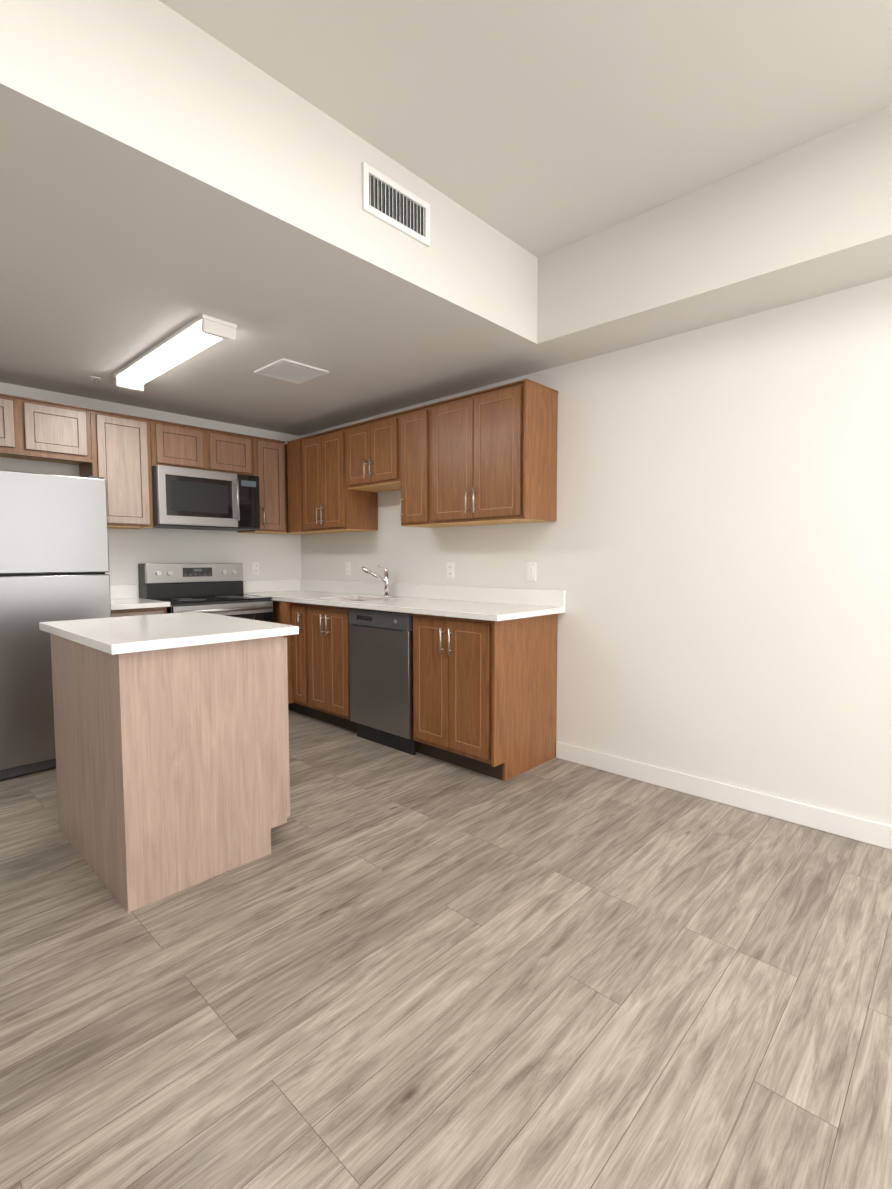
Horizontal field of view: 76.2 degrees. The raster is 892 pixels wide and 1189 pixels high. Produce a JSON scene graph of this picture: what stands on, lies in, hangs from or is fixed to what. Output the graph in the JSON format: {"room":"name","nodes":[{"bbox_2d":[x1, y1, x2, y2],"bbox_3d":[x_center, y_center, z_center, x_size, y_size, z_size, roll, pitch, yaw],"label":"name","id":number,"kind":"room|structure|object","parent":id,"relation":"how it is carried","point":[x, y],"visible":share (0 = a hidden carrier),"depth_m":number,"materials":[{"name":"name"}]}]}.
{"room":"kitchen","nodes":[
{"label":"kitchen","id":0,"kind":"room"},
{"bbox_2d":[0,382,300,597],"bbox_3d":[-2.370,-0.229,4.354,0.120,2.360,2.825,3,5,43],"label":"wall","id":1,"kind":"structure","parent":0,"point":[277,556],"depth_m":4.50,"materials":[{"name":"paint"}]},
{"bbox_2d":[0,393,285,533],"bbox_3d":[-2.220,-0.865,4.120,0.358,0.767,2.232,3,5,43],"label":"upper cabinet","id":2,"kind":"object","parent":1,"relation":"attached to","point":[121,454],"visible":0.96,"depth_m":3.95,"materials":[{"name":"brown wood"}]},
{"bbox_2d":[151,465,259,530],"bbox_3d":[-1.889,-0.727,4.413,0.449,0.425,0.775,3,5,43],"label":"microwave","id":3,"kind":"object","parent":2,"relation":"attached to","point":[190,498],"visible":0.98,"depth_m":4.26,"materials":[{"name":"grey metal"}]},
{"bbox_2d":[252,562,258,574],"bbox_3d":[-1.675,-0.230,5.003,0.008,0.115,0.072,3,5,43],"label":"electrical outlet","id":4,"kind":"object","parent":1,"relation":"attached to","point":[255,568],"visible":1,"depth_m":5.00,"materials":[{"name":"white plastic"}]},
{"bbox_2d":[243,581,298,592],"bbox_3d":[-1.585,-0.075,5.095,0.020,0.100,0.638,3,5,43],"label":"backsplash","id":5,"kind":"structure","parent":1,"relation":"attached to","point":[249,586],"depth_m":5.07,"materials":[{"name":"white stone"}]},
{"bbox_2d":[0,710,891,1188],"bbox_3d":[-0.878,1.126,2.031,9.340,0.060,4.535,3,5,43],"label":"floor","id":6,"kind":"structure","parent":0,"point":[380,966],"depth_m":1.59,"materials":[{"name":"brown wood"}]},
{"bbox_2d":[0,470,110,778],"bbox_3d":[-2.562,0.153,3.430,0.832,1.712,0.771,3,5,43],"label":"fridge","id":7,"kind":"object","parent":6,"relation":"on","point":[54,555],"visible":0.62,"depth_m":3.20,"materials":[{"name":"grey metal"}]},
{"bbox_2d":[110,585,169,616],"bbox_3d":[-2.247,0.461,3.968,0.636,1.030,0.404,3,5,43],"label":"base cabinet","id":8,"kind":"object","parent":6,"relation":"on","point":[126,600],"visible":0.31,"depth_m":3.84,"materials":[{"name":"brown wood"}]},
{"bbox_2d":[39,612,298,912],"bbox_3d":[-1.207,0.597,2.478,0.980,0.941,0.709,3,5,43],"label":"kitchen island","id":9,"kind":"object","parent":6,"relation":"on","point":[172,748],"visible":1,"depth_m":2.15,"materials":[{"name":"brown wood"}]},
{"bbox_2d":[39,612,298,654],"bbox_3d":[-1.210,0.144,2.448,0.980,0.034,0.703,3,5,43],"label":"countertop","id":10,"kind":"structure","parent":9,"relation":"on","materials":[{"name":"white stone"}]},
{"bbox_2d":[138,563,272,621],"bbox_3d":[-1.812,0.355,4.371,0.696,1.190,0.758,3,5,43],"label":"range","id":11,"kind":"object","parent":6,"relation":"on","point":[215,588],"visible":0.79,"depth_m":4.34,"materials":[{"name":"grey metal"}]},
{"bbox_2d":[273,601,278,622],"bbox_3d":[-1.273,0.471,4.893,0.796,0.895,0.596,3,5,43],"label":"base cabinet","id":12,"kind":"object","parent":6,"relation":"on","point":[275,615],"depth_m":4.55,"materials":[{"name":"brown wood"}]},
{"bbox_2d":[275,601,306,714],"bbox_3d":[-0.944,0.493,4.528,0.255,0.895,0.680,3,5,43],"label":"base cabinet","id":13,"kind":"object","parent":6,"relation":"on","point":[294,613],"depth_m":4.33,"materials":[{"name":"brown wood"}]},
{"bbox_2d":[307,597,366,728],"bbox_3d":[-0.637,0.508,4.285,0.525,0.895,0.616,3,5,43],"label":"base cabinet","id":14,"kind":"object","parent":6,"relation":"on","point":[326,635],"depth_m":4.08,"materials":[{"name":"brown wood"}]},
{"bbox_2d":[343,609,410,753],"bbox_3d":[-0.227,0.531,3.895,0.608,0.895,0.626,3,5,43],"label":"dishwasher","id":15,"kind":"object","parent":6,"relation":"on","point":[378,644],"depth_m":3.66,"materials":[{"name":"metal"}]},
{"bbox_2d":[411,613,557,780],"bbox_3d":[0.233,0.557,3.472,0.643,0.895,0.616,3,5,43],"label":"base cabinet","id":16,"kind":"object","parent":6,"relation":"on","point":[464,676],"depth_m":3.23,"materials":[{"name":"brown wood"}]},
{"bbox_2d":[244,589,564,620],"bbox_3d":[-0.547,0.060,4.142,2.846,0.055,0.660,3,5,43],"label":"countertop","id":17,"kind":"structure","parent":16,"relation":"on","point":[429,606],"depth_m":3.58,"materials":[{"name":"white stone"}]},
{"bbox_2d":[361,565,390,596],"bbox_3d":[-0.531,-0.100,4.290,0.059,0.246,0.281,3,5,43],"label":"faucet","id":18,"kind":"object","parent":17,"relation":"on","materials":[{"name":"silver metal"}]},
{"bbox_2d":[0,0,891,435],"bbox_3d":[-0.925,-1.532,1.907,9.220,0.540,4.295,3,5,43],"label":"ceiling","id":19,"kind":"structure","parent":0,"point":[166,172],"depth_m":2.28,"materials":[{"name":"paint"}]},
{"bbox_2d":[90,376,100,383],"bbox_3d":[-2.201,-1.343,3.573,0.060,0.037,0.060,3,5,43],"label":"sprinkler head","id":20,"kind":"object","parent":19,"relation":"attached to","point":[95,378],"visible":1,"depth_m":3.57},
{"bbox_2d":[114,314,236,391],"bbox_3d":[-1.528,-1.296,3.130,1.250,0.079,0.170,3,5,43],"label":"fluorescent ceiling light","id":21,"kind":"object","parent":19,"relation":"attached to","point":[201,332],"visible":1,"depth_m":2.97,"materials":[{"name":"white plastic"}]},
{"bbox_2d":[254,358,328,383],"bbox_3d":[-0.938,-1.350,3.451,0.330,0.011,0.310,3,5,43],"label":"ceiling vent","id":22,"kind":"object","parent":19,"relation":"in","point":[288,370],"visible":1,"depth_m":3.44,"materials":[{"name":"white"}]},
{"bbox_2d":[362,162,429,246],"bbox_3d":[-0.192,-1.550,2.275,0.012,0.170,0.355,3,5,43],"label":"ceiling vent","id":23,"kind":"object","parent":19,"relation":"in","point":[390,202],"visible":1,"depth_m":2.26,"materials":[{"name":"white metal"}]},
{"bbox_2d":[159,0,891,257],"bbox_3d":[0.859,-1.650,0.227,4.333,0.100,4.295,3,5,43],"label":"ceiling","id":24,"kind":"structure","parent":0,"point":[538,128],"depth_m":1.90,"materials":[{"name":"paint"}]},
{"bbox_2d":[299,277,891,825],"bbox_3d":[1.315,-0.364,2.910,7.460,2.800,0.120,3,5,43],"label":"wall","id":25,"kind":"structure","parent":0,"point":[709,549],"depth_m":2.79,"materials":[{"name":"paint"}]},
{"bbox_2d":[274,444,285,533],"bbox_3d":[-1.354,-0.924,5.070,0.322,0.755,0.321,3,5,43],"label":"upper cabinet","id":26,"kind":"object","parent":25,"relation":"attached to","point":[285,444],"depth_m":4.89,"materials":[{"name":"brown wood"}]},
{"bbox_2d":[286,439,297,534],"bbox_3d":[-1.137,-0.916,4.868,0.271,0.763,0.321,3,5,43],"label":"upper cabinet","id":27,"kind":"object","parent":25,"relation":"attached to","point":[291,446],"depth_m":4.80,"materials":[{"name":"brown wood"}]},
{"bbox_2d":[298,427,377,534],"bbox_3d":[-0.870,-0.900,4.618,0.587,0.763,0.322,3,5,43],"label":"upper cabinet","id":28,"kind":"object","parent":25,"relation":"attached to","point":[325,506],"depth_m":4.48,"materials":[{"name":"brown wood"}]},
{"bbox_2d":[345,562,350,574],"bbox_3d":[-0.838,-0.221,4.850,0.072,0.115,0.008,3,5,43],"label":"electrical outlet","id":29,"kind":"object","parent":25,"relation":"attached to","point":[347,568],"visible":1,"depth_m":4.84,"materials":[{"name":"white plastic"}]},
{"bbox_2d":[342,422,384,494],"bbox_3d":[-0.527,-1.032,4.287,0.355,0.459,0.322,3,5,43],"label":"upper cabinet","id":30,"kind":"object","parent":25,"relation":"attached to","point":[351,434],"depth_m":4.23,"materials":[{"name":"brown wood"}]},
{"bbox_2d":[362,413,397,490],"bbox_3d":[-0.345,-1.022,4.117,0.356,0.459,0.322,3,5,43],"label":"upper cabinet","id":31,"kind":"object","parent":25,"relation":"attached to","point":[379,435],"depth_m":4.02,"materials":[{"name":"brown wood"}]},
{"bbox_2d":[394,405,439,527],"bbox_3d":[-0.107,-0.857,3.904,0.295,0.763,0.322,3,5,43],"label":"upper cabinet","id":32,"kind":"object","parent":25,"relation":"attached to","point":[411,483],"depth_m":3.80,"materials":[{"name":"brown wood"}]},
{"bbox_2d":[299,581,565,604],"bbox_3d":[-0.329,-0.032,4.371,2.846,0.100,0.020,3,5,43],"label":"backsplash","id":33,"kind":"structure","parent":25,"relation":"attached to","point":[445,593],"depth_m":4.00,"materials":[{"name":"white stone"}]},
{"bbox_2d":[447,562,453,577],"bbox_3d":[0.030,-0.172,4.038,0.072,0.115,0.008,3,5,43],"label":"electrical outlet","id":34,"kind":"object","parent":25,"relation":"attached to","point":[450,569],"visible":1,"depth_m":4.03,"materials":[{"name":"white plastic"}]},
{"bbox_2d":[426,379,558,526],"bbox_3d":[0.278,-0.835,3.544,0.760,0.763,0.322,3,5,43],"label":"upper cabinet","id":35,"kind":"object","parent":25,"relation":"attached to","point":[486,457],"depth_m":3.36,"materials":[{"name":"brown wood"}]},
{"bbox_2d":[526,562,535,580],"bbox_3d":[0.534,-0.143,3.567,0.072,0.115,0.008,3,5,43],"label":"light switch","id":36,"kind":"object","parent":25,"relation":"attached to","point":[530,571],"visible":1,"depth_m":3.56,"materials":[{"name":"white plastic"}]},
{"bbox_2d":[556,741,891,849],"bbox_3d":[2.292,1.045,1.989,4.420,0.100,0.014,3,5,43],"label":"baseboard","id":37,"kind":"structure","parent":25,"relation":"attached to","point":[854,828],"depth_m":2.77,"materials":[{"name":"white wood"}]}
]}

